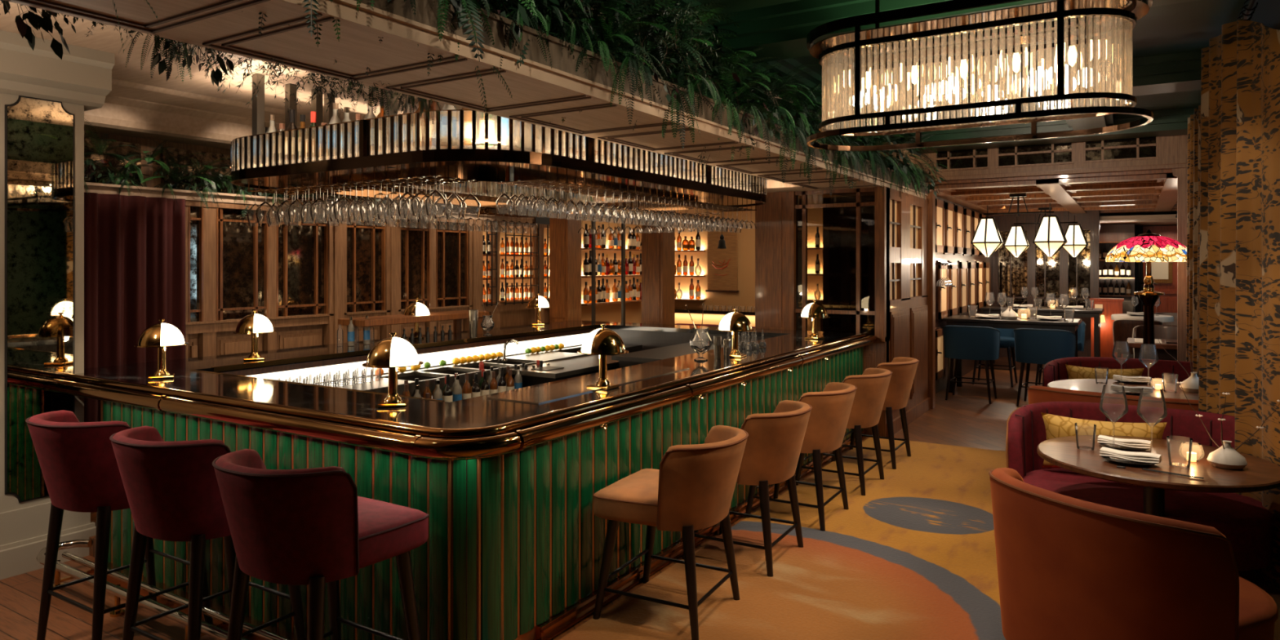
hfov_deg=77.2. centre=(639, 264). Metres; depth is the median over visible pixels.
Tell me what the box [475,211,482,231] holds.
wine glass
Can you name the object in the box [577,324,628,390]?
lamp
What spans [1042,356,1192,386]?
curved sofa
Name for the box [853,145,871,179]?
fern
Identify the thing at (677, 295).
bottle
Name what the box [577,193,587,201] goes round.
drinking glass
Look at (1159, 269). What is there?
print
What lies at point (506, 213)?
wine glass
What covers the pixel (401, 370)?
lemon
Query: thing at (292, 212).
wine glass
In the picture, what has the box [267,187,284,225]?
wine glass
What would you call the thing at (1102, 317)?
wall lamp
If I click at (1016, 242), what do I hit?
lantern chandelier
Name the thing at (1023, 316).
candle
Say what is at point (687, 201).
wine glass
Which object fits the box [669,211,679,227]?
wine glass
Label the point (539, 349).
lemon
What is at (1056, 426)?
cushion
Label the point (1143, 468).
chopsticks
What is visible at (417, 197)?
wine glass
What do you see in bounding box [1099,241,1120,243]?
shelf
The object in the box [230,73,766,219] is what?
glass rack
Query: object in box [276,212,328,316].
window
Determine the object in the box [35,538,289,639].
rail
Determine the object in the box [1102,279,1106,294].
bottle
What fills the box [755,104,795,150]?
fern
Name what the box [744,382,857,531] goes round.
bar stool
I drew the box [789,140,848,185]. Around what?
fern
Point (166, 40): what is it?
fern
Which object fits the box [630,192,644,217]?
wine glass
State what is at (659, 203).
wine glass
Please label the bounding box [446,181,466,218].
wine glass
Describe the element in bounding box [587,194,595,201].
bottle
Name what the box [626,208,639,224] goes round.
wine glass
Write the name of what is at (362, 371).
tumbler
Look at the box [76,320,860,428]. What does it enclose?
countertop
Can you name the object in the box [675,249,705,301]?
bottle shelves
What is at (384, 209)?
wine glass
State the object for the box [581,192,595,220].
wine glass
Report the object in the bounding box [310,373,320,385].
tumbler
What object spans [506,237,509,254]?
bottle
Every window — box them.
[188,205,203,322]
[216,207,268,320]
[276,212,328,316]
[346,216,385,312]
[400,219,430,309]
[435,221,467,306]
[591,213,625,322]
[785,186,889,436]
[889,200,921,299]
[933,148,989,171]
[995,142,1073,168]
[1083,136,1158,163]
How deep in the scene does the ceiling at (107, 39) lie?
5.94 m
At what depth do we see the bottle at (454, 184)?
7.96 m
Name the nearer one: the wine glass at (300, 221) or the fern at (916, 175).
the wine glass at (300, 221)
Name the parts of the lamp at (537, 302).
stem, lamp shade, lamp shade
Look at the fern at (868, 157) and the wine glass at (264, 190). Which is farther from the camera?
the fern at (868, 157)
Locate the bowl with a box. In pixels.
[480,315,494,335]
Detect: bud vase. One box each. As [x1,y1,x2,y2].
[1001,306,1018,319]
[1179,372,1198,392]
[1206,440,1247,470]
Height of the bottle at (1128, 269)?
0.301 m
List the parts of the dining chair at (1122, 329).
seat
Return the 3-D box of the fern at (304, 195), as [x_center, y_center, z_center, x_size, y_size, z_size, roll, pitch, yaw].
[-3.293,-0.572,7.882,0.225,0.222,0.211,0,0,6]
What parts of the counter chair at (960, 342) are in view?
leg, leg, backrest, leg, leg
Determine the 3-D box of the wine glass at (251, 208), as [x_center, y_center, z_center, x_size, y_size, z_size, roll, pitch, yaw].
[-2.801,-0.411,5.840,0.109,0.261,0.106,0,0,-7]
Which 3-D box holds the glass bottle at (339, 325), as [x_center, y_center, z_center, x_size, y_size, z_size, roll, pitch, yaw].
[-2.639,0.622,7.056,0.051,0.196,0.051,0,0,32]
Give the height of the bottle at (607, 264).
0.316 m
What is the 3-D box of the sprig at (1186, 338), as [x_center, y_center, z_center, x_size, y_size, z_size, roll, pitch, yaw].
[4.560,0.767,6.697,0.394,0.499,0.087,0,0,25]
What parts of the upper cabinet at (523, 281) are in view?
panel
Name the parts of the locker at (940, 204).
door pane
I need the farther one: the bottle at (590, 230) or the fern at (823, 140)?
the bottle at (590, 230)
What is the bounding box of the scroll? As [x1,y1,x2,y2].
[705,225,738,293]
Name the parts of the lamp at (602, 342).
lamp shade, lamp shade, stem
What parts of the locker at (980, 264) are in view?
door pane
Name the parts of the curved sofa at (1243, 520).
backrest, seat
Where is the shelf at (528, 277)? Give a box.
[499,276,537,279]
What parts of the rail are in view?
post, post, post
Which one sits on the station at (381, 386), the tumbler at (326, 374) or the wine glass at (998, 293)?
the tumbler at (326, 374)
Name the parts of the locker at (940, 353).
door pane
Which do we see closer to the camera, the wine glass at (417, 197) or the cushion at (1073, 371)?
the wine glass at (417, 197)
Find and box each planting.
[84,118,408,218]
[241,0,950,196]
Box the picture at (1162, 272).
[1151,262,1172,283]
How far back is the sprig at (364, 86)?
3.96 m
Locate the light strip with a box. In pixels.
[675,306,755,315]
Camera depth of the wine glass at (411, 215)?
7.42 m
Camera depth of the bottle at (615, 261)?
12.16 m
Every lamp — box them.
[133,319,188,380]
[232,310,276,361]
[362,332,423,408]
[403,299,430,338]
[525,293,551,325]
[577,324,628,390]
[715,308,754,358]
[799,300,830,339]
[1100,315,1105,322]
[1105,229,1186,359]
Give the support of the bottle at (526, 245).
on the upper cabinet at (523, 281)
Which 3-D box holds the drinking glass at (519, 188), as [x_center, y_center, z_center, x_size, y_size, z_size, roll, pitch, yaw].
[-1.358,-0.895,8.808,0.091,0.351,0.091,0,0,-32]
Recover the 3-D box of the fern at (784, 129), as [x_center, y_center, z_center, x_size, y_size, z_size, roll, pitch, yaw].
[0.963,-1.001,5.796,0.281,0.238,0.234,0,0,-31]
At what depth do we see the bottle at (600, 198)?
9.14 m
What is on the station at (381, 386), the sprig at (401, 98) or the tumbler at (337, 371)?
the tumbler at (337, 371)
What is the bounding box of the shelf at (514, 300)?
[499,298,529,302]
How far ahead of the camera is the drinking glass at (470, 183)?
8.16 m
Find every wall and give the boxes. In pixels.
[0,30,115,579]
[84,130,549,357]
[489,0,856,140]
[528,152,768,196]
[581,205,755,323]
[935,196,992,393]
[992,210,1099,357]
[1099,211,1177,226]
[1142,225,1177,313]
[1186,105,1200,377]
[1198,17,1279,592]
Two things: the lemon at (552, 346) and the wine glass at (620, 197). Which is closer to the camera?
the wine glass at (620, 197)
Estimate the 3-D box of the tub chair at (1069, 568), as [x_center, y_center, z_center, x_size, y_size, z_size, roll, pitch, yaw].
[2.080,1.354,3.459,1.027,0.868,1.016,0,0,-33]
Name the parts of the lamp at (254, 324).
stem, lamp shade, lamp shade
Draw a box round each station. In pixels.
[318,345,642,399]
[503,354,618,387]
[611,342,732,368]
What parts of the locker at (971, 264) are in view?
door pane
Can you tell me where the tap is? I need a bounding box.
[497,339,518,362]
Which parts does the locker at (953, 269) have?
door pane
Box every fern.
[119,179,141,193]
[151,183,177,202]
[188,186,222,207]
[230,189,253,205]
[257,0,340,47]
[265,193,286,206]
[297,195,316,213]
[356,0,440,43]
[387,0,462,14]
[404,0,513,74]
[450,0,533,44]
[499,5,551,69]
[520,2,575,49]
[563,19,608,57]
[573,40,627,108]
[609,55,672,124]
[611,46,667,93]
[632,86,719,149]
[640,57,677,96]
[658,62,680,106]
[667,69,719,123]
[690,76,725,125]
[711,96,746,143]
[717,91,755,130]
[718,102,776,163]
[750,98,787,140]
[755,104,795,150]
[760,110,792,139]
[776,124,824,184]
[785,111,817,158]
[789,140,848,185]
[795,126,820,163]
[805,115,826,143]
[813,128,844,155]
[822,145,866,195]
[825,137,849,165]
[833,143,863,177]
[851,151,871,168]
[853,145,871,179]
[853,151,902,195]
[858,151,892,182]
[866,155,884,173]
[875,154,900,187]
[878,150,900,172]
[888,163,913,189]
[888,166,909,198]
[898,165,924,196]
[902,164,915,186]
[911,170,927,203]
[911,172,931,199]
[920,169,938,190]
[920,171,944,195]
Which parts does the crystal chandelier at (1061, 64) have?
crystal rod, crystal rod, crystal rod, crystal rod, crystal rod, crystal rod, crystal rod, crystal rod, crystal rod, crystal rod, crystal rod, crystal rod, crystal rod, crystal rod, crystal rod, crystal rod, crystal rod, bulb, crystal rod, crystal rod, crystal rod, crystal rod, crystal rod, crystal rod, crystal rod, crystal rod, crystal rod, crystal rod, bulb, crystal rod, crystal rod, crystal rod, crystal rod, crystal rod, crystal rod, crystal rod, crystal rod, crystal rod, crystal rod, crystal rod, crystal rod, crystal rod, bulb, crystal rod, crystal rod, crystal rod, crystal rod, stem, frame, frame, crystal rod, plate, crystal rod, crystal rod, crystal rod, crystal rod, crystal rod, crystal rod, crystal rod, crystal rod, crystal rod, crystal rod, bulb, crystal rod, crystal rod, crystal rod, crystal rod, crystal rod, crystal rod, crystal rod, crystal rod, crystal rod, crystal rod, crystal rod, crystal rod, crystal rod, crystal rod, crystal rod, bulb, crystal rod, crystal rod, crystal rod, crystal rod, crystal rod, crystal rod, crystal rod, crystal rod, crystal rod, crystal rod, crystal rod, crystal rod, crystal rod, crystal rod, crystal rod, crystal rod, crystal rod, crystal rod, crystal rod, crystal rod, crystal rod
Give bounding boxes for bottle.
[266,114,277,164]
[269,122,274,133]
[279,123,284,157]
[285,109,297,162]
[299,114,306,160]
[306,111,316,159]
[320,122,327,158]
[328,102,341,151]
[337,324,342,346]
[341,106,351,155]
[347,316,354,346]
[348,113,361,149]
[352,326,359,345]
[363,315,369,344]
[364,99,376,147]
[377,97,383,151]
[401,380,410,396]
[402,97,412,149]
[402,328,405,339]
[403,383,409,395]
[410,328,413,339]
[412,377,421,397]
[413,385,421,397]
[415,97,426,147]
[417,327,422,338]
[422,380,431,399]
[425,392,430,398]
[426,327,429,337]
[428,100,442,146]
[432,379,440,399]
[433,326,436,337]
[433,379,442,399]
[440,325,444,336]
[442,103,457,145]
[442,376,446,399]
[443,374,452,402]
[448,324,451,335]
[452,373,460,401]
[453,182,455,191]
[453,374,462,401]
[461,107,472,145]
[462,373,471,399]
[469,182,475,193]
[471,373,480,397]
[479,368,484,391]
[480,371,488,395]
[483,235,485,253]
[483,260,485,278]
[483,284,485,302]
[485,260,490,278]
[487,366,493,394]
[488,235,490,254]
[488,283,490,302]
[489,371,497,394]
[496,367,500,383]
[497,367,506,392]
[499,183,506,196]
[500,237,504,254]
[500,258,504,277]
[500,282,504,301]
[504,365,509,381]
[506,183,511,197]
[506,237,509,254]
[506,261,509,277]
[506,282,509,300]
[506,368,514,391]
[510,237,513,254]
[510,259,513,277]
[510,282,513,300]
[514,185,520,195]
[514,365,522,389]
[515,237,519,254]
[515,259,519,277]
[515,282,519,300]
[519,236,524,254]
[519,258,524,277]
[519,283,524,299]
[524,237,528,254]
[524,260,528,277]
[524,283,528,299]
[528,241,533,254]
[528,265,533,276]
[528,287,533,298]
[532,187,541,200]
[539,360,542,367]
[543,239,546,255]
[543,260,546,276]
[543,282,546,298]
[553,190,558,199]
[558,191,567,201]
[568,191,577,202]
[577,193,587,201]
[582,223,589,248]
[582,252,589,275]
[582,281,589,303]
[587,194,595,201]
[587,250,591,275]
[588,225,591,248]
[589,286,591,302]
[595,195,604,201]
[595,233,597,248]
[595,259,597,275]
[595,287,597,302]
[596,225,601,248]
[596,253,601,275]
[596,280,601,302]
[600,224,605,248]
[600,253,605,275]
[600,278,605,302]
[604,279,609,302]
[605,253,609,275]
[608,227,613,248]
[609,259,614,275]
[612,253,617,275]
[612,279,617,301]
[613,226,617,248]
[617,227,621,248]
[617,260,621,275]
[617,280,621,301]
[625,255,628,275]
[625,280,629,300]
[627,227,632,248]
[627,251,632,275]
[627,279,632,300]
[631,277,636,300]
[632,227,636,248]
[632,253,635,275]
[635,229,639,249]
[635,254,639,275]
[635,279,639,299]
[639,253,641,274]
[639,279,641,299]
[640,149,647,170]
[675,282,682,298]
[676,232,681,250]
[676,254,681,275]
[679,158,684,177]
[681,235,688,250]
[683,254,688,275]
[688,236,695,250]
[688,255,694,275]
[688,278,694,299]
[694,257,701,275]
[695,227,700,250]
[695,280,700,299]
[1099,262,1101,277]
[1099,279,1101,294]
[1102,244,1106,259]
[1102,261,1106,277]
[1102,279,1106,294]
[1108,262,1113,277]
[1108,278,1113,294]
[1114,262,1119,277]
[1114,280,1119,295]
[1120,262,1124,277]
[1120,279,1124,295]
[1126,262,1130,277]
[1126,280,1130,295]
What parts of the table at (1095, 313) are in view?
leg, leg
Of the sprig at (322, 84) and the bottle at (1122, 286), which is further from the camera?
the bottle at (1122, 286)
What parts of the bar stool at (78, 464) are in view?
leg, backrest, leg, leg, leg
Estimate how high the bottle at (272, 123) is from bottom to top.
0.390 m
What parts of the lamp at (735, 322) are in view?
lamp shade, stem, lamp shade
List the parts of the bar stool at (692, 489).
leg, seat, leg, leg, backrest, leg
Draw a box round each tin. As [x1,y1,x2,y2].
[468,309,477,337]
[713,335,721,358]
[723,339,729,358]
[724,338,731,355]
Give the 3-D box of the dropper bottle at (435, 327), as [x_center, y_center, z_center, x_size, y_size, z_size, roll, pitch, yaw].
[-2.036,0.666,7.976,0.036,0.108,0.034,0,0,32]
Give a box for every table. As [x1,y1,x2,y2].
[942,315,1081,392]
[980,305,1103,367]
[1036,435,1279,517]
[1047,378,1198,399]
[1111,313,1173,322]
[1126,337,1177,360]
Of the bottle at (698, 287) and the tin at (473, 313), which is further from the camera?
the bottle at (698, 287)
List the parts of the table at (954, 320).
leg, leg, leg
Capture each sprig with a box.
[0,0,48,43]
[0,0,70,59]
[15,4,75,35]
[63,14,102,26]
[86,22,142,44]
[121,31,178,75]
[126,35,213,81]
[128,30,231,87]
[161,41,297,97]
[168,42,233,85]
[202,49,298,93]
[208,53,347,112]
[250,62,350,99]
[286,69,401,111]
[301,71,366,106]
[303,75,405,120]
[335,80,393,118]
[357,85,419,114]
[384,92,432,126]
[995,281,1037,311]
[1157,337,1199,377]
[1176,382,1279,450]
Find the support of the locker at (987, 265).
attached to the wall at (967, 365)
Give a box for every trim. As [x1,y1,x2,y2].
[13,0,877,189]
[84,78,459,152]
[84,137,490,213]
[84,182,533,223]
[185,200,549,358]
[354,0,928,194]
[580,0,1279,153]
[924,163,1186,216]
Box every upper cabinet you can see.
[483,220,497,306]
[499,222,539,305]
[543,224,549,302]
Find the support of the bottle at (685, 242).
on the bottle shelves at (676, 251)
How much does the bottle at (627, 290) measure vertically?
0.309 m
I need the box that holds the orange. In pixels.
[374,368,383,376]
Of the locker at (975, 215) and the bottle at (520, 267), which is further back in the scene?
the locker at (975, 215)
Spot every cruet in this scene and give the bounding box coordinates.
[737,335,742,350]
[738,331,746,346]
[742,333,748,348]
[744,331,752,350]
[748,331,755,345]
[751,329,759,349]
[759,329,766,347]
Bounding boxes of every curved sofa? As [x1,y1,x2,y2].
[1005,401,1276,571]
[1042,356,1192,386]
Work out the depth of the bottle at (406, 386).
6.00 m
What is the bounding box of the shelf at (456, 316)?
[337,310,488,343]
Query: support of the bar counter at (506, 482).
on the floor at (966, 419)
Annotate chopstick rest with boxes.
[1116,465,1125,468]
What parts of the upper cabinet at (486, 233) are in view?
panel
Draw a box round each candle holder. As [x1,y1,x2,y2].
[1017,308,1031,319]
[1047,299,1057,308]
[1150,377,1166,390]
[1178,441,1204,462]
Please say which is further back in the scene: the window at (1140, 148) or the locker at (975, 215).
the locker at (975, 215)
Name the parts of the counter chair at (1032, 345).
leg, leg, backrest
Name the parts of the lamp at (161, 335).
lamp shade, stem, lamp shade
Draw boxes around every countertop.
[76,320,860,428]
[675,306,755,326]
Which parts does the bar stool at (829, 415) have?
leg, leg, leg, backrest, leg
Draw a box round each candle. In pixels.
[1021,314,1026,318]
[1155,383,1161,389]
[1186,451,1196,461]
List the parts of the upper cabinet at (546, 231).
lattice door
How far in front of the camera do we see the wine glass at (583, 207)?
5.52 m
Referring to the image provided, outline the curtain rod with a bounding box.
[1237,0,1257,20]
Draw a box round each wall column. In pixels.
[549,213,581,322]
[641,209,675,324]
[755,191,785,329]
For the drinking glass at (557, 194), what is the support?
on the glass rack
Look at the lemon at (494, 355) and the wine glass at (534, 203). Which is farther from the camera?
the lemon at (494, 355)
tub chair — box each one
[988,467,1278,639]
[1026,385,1198,411]
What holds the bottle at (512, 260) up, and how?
on the upper cabinet at (523, 281)
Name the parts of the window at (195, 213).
pane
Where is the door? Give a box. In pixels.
[886,187,935,437]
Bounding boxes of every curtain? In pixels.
[84,192,186,422]
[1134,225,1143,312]
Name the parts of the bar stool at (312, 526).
leg, backrest, leg, leg, seat, leg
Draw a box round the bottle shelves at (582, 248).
[581,247,641,306]
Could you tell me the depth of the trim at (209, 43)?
3.42 m
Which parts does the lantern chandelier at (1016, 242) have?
lamp shade, frame, lamp shade, lamp shade, lamp shade, frame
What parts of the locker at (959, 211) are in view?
door pane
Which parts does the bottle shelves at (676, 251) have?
shelf, shelf, shelf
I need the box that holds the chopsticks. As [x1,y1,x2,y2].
[1142,467,1204,479]
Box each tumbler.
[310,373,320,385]
[314,376,324,385]
[316,373,327,386]
[320,372,330,385]
[324,374,334,386]
[326,373,337,386]
[329,370,339,383]
[333,373,344,386]
[336,371,346,384]
[338,369,348,382]
[343,372,354,385]
[346,370,355,382]
[347,368,358,381]
[352,370,363,383]
[355,368,364,382]
[356,367,366,379]
[362,369,372,382]
[364,368,373,380]
[371,368,381,381]
[968,305,977,317]
[1000,306,1010,319]
[1026,306,1037,319]
[1063,308,1074,321]
[1074,422,1096,450]
[1084,299,1093,310]
[1094,367,1108,384]
[1161,373,1177,392]
[1166,435,1192,467]
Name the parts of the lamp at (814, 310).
lamp shade, stem, lamp shade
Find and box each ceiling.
[0,0,817,155]
[4,0,928,202]
[696,0,1279,123]
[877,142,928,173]
[1099,211,1169,213]
[1099,213,1177,226]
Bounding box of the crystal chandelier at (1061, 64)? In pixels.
[806,0,1153,151]
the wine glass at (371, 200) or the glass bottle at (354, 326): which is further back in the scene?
the glass bottle at (354, 326)
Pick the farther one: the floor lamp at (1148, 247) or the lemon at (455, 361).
the floor lamp at (1148, 247)
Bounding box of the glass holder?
[935,262,956,264]
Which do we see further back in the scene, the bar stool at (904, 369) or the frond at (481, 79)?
the bar stool at (904, 369)
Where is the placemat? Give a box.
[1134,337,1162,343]
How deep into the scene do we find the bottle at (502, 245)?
10.38 m
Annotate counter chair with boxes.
[942,325,999,404]
[972,328,1017,386]
[1013,328,1075,406]
[1035,320,1085,385]
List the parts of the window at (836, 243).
pane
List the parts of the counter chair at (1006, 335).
leg, leg, backrest, seat, leg, leg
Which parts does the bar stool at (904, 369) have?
leg, leg, leg, backrest, leg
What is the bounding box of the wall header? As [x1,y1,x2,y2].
[920,134,1187,361]
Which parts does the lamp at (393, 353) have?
lamp shade, stem, lamp shade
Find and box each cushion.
[1040,412,1167,467]
[1065,364,1143,379]
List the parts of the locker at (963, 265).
door pane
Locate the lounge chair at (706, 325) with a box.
[675,323,719,326]
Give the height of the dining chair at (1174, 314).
0.982 m
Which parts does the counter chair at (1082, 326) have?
leg, leg, seat, backrest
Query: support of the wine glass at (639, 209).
hanging from the glass rack
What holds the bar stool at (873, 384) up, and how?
on the rug
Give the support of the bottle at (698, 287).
on the bottle shelves at (676, 251)
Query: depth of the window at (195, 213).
7.04 m
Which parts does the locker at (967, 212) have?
door pane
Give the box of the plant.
[400,96,455,124]
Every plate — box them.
[977,316,997,318]
[1037,318,1061,320]
[1099,443,1151,451]
[1101,456,1160,466]
[1112,390,1148,395]
[1114,379,1148,384]
[1127,314,1143,316]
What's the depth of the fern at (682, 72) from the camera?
4.53 m
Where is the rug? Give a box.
[559,437,1279,639]
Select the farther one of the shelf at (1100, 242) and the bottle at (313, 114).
the shelf at (1100, 242)
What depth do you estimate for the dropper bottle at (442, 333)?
8.05 m
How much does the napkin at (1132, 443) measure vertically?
0.040 m
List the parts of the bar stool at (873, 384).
leg, leg, backrest, leg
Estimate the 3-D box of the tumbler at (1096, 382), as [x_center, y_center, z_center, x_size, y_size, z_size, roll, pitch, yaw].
[4.092,0.985,7.111,0.110,0.140,0.110,0,0,32]
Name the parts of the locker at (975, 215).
door pane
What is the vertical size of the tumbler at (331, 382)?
0.095 m
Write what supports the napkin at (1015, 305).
on the plate
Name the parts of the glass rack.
hanger post, hanger post, hanger post, hanger post, hanger post, rail, soffit plate, hanger post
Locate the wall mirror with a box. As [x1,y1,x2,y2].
[4,95,74,502]
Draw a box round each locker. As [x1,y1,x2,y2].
[935,197,944,253]
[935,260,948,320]
[935,325,945,381]
[942,200,955,254]
[946,260,959,316]
[953,204,964,255]
[957,261,968,314]
[962,207,972,255]
[966,261,976,311]
[970,209,979,256]
[974,261,983,309]
[977,212,986,256]
[982,261,991,306]
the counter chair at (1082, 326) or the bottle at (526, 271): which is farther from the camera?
the counter chair at (1082, 326)
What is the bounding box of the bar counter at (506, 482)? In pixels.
[45,320,876,639]
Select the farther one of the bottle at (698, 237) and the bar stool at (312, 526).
the bottle at (698, 237)
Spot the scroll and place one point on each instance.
(722, 263)
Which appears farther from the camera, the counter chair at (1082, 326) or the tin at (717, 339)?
the counter chair at (1082, 326)
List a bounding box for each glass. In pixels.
[247,190,263,226]
[255,188,275,223]
[266,191,281,226]
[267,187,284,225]
[275,191,293,224]
[276,186,296,222]
[283,192,299,225]
[286,190,302,226]
[287,186,307,222]
[296,191,308,223]
[298,188,311,222]
[299,185,316,223]
[306,191,319,222]
[309,185,329,221]
[309,187,322,221]
[315,198,324,222]
[316,191,328,222]
[320,186,333,220]
[324,183,337,218]
[326,190,341,226]
[328,186,347,222]
[333,182,353,219]
[335,189,353,223]
[339,186,359,221]
[346,181,364,222]
[347,187,365,222]
[352,185,371,220]
[359,180,377,221]
[361,186,373,219]
[365,183,382,222]
[371,186,386,224]
[373,179,387,216]
[376,182,396,219]
[383,186,398,223]
[386,178,400,215]
[387,204,396,226]
[389,182,408,219]
[396,177,417,217]
[397,185,410,219]
[401,181,422,218]
[408,214,417,227]
[409,183,422,218]
[410,176,431,216]
[417,179,433,220]
[419,209,427,228]
[422,182,437,222]
[424,175,446,215]
[429,215,437,228]
[432,178,446,215]
[434,182,453,218]
[434,209,445,229]
[439,208,447,229]
[444,177,462,219]
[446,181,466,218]
[448,208,456,229]
[457,209,465,230]
[461,179,480,217]
[466,210,474,231]
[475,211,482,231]
[480,300,498,335]
[484,218,491,231]
[492,219,499,231]
[495,181,512,213]
[500,213,506,232]
[506,182,523,214]
[515,180,529,215]
[515,221,522,233]
[517,184,533,215]
[523,216,529,233]
[525,182,539,216]
[528,185,542,216]
[530,216,537,234]
[532,178,548,208]
[535,182,549,217]
[537,186,552,217]
[542,180,559,210]
[546,184,559,217]
[546,189,562,217]
[552,182,568,211]
[555,186,568,218]
[556,189,571,218]
[562,183,577,212]
[564,186,577,219]
[564,190,579,219]
[572,184,587,213]
[573,188,586,220]
[573,191,587,219]
[577,218,586,234]
[581,186,596,213]
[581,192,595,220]
[582,189,595,220]
[589,195,604,221]
[590,186,604,214]
[591,202,603,221]
[595,217,604,233]
[597,205,611,222]
[598,188,613,215]
[599,191,611,222]
[604,195,618,222]
[606,189,621,216]
[607,192,618,222]
[612,197,625,222]
[614,204,626,223]
[615,191,629,216]
[619,207,632,223]
[622,191,636,217]
[622,195,634,223]
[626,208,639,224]
[629,196,641,224]
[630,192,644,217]
[633,208,646,224]
[636,198,648,225]
[637,194,651,218]
[640,210,653,225]
[643,208,654,225]
[644,195,658,219]
[647,209,659,226]
[650,208,661,226]
[652,195,665,220]
[653,203,666,226]
[656,209,667,226]
[658,196,671,220]
[662,201,674,226]
[665,211,678,221]
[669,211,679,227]
[671,213,684,222]
[675,212,685,227]
[677,200,690,222]
[680,213,691,228]
[684,200,696,222]
[684,302,711,360]
[686,213,697,229]
[688,207,699,229]
[689,201,702,223]
[692,214,702,229]
[695,202,707,224]
[697,208,707,230]
[701,215,713,224]
[702,215,712,230]
[706,216,718,225]
[713,208,722,231]
[718,208,727,231]
[727,206,737,226]
[736,213,747,227]
[746,213,756,228]
[940,264,950,286]
[942,264,951,285]
[984,292,995,306]
[996,293,1007,318]
[1044,293,1056,306]
[1058,293,1070,320]
[1069,287,1078,306]
[1080,288,1089,309]
[1098,384,1128,448]
[1111,341,1130,384]
[1136,387,1167,427]
[1138,343,1158,389]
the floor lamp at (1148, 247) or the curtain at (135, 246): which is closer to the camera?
the curtain at (135, 246)
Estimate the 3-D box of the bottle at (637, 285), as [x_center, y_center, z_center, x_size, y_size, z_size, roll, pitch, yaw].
[-0.041,0.394,12.739,0.088,0.332,0.088,0,0,23]
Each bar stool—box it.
[25,409,213,639]
[109,426,306,639]
[212,448,429,639]
[592,425,748,639]
[682,400,812,577]
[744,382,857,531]
[795,368,892,495]
[831,356,919,469]
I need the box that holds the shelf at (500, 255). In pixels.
[499,254,537,256]
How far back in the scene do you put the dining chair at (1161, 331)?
10.88 m
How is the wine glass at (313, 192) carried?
hanging from the glass rack
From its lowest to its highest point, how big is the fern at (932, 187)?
0.306 m
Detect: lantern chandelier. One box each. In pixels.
[970,193,1067,257]
[1003,207,1088,257]
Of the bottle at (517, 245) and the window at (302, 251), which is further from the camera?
the bottle at (517, 245)
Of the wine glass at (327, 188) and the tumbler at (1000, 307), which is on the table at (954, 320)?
the tumbler at (1000, 307)
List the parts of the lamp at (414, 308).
lamp shade, stem, lamp shade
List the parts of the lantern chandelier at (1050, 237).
frame, lamp shade, lamp shade, lamp shade, lamp shade, frame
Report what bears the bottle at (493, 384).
in the rail
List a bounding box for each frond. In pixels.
[112,0,160,51]
[475,66,511,121]
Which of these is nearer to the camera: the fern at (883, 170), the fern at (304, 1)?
the fern at (304, 1)
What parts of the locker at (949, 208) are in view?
door pane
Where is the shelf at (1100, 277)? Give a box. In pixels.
[1099,277,1134,278]
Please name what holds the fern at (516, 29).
on the trim at (426, 12)
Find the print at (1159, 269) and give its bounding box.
[1151,262,1168,279]
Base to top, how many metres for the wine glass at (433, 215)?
0.200 m
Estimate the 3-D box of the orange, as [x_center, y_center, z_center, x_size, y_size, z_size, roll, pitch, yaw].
[-2.198,0.906,6.761,0.072,0.076,0.078,0,0,42]
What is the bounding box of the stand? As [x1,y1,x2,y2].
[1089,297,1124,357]
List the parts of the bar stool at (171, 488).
leg, backrest, leg, leg, leg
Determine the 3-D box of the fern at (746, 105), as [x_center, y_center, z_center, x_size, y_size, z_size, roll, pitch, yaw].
[0.726,-0.860,5.298,0.408,0.428,0.435,0,0,2]
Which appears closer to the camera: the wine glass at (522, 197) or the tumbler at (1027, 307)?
the wine glass at (522, 197)
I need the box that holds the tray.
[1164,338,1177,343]
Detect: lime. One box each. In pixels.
[423,361,431,368]
[439,360,446,366]
[524,347,531,353]
[540,346,546,351]
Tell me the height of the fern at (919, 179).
0.341 m
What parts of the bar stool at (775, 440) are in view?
leg, leg, backrest, leg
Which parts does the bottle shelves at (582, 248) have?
shelf, shelf, shelf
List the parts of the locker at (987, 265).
door pane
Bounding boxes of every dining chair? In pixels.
[1112,319,1162,357]
[1132,324,1177,358]
[1154,312,1177,325]
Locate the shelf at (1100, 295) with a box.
[1099,294,1134,296]
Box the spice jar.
[479,361,484,369]
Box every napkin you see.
[975,313,999,317]
[1013,304,1032,306]
[1036,315,1062,319]
[1062,305,1083,308]
[1097,435,1151,448]
[1099,446,1161,463]
[1111,384,1152,393]
[1112,374,1151,382]
[1126,311,1143,315]
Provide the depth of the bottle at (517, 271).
10.63 m
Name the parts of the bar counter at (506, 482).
onyx light panel, rail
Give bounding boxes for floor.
[0,555,218,639]
[88,355,1133,639]
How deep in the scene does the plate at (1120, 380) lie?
7.12 m
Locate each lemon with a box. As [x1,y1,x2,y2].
[398,367,406,373]
[410,364,421,370]
[452,357,460,364]
[459,356,466,364]
[466,355,473,363]
[472,355,479,361]
[478,354,484,360]
[484,353,492,359]
[490,352,496,359]
[496,351,502,358]
[530,346,537,353]
[535,346,541,352]
[544,345,551,351]
[549,344,555,351]
[557,342,564,349]

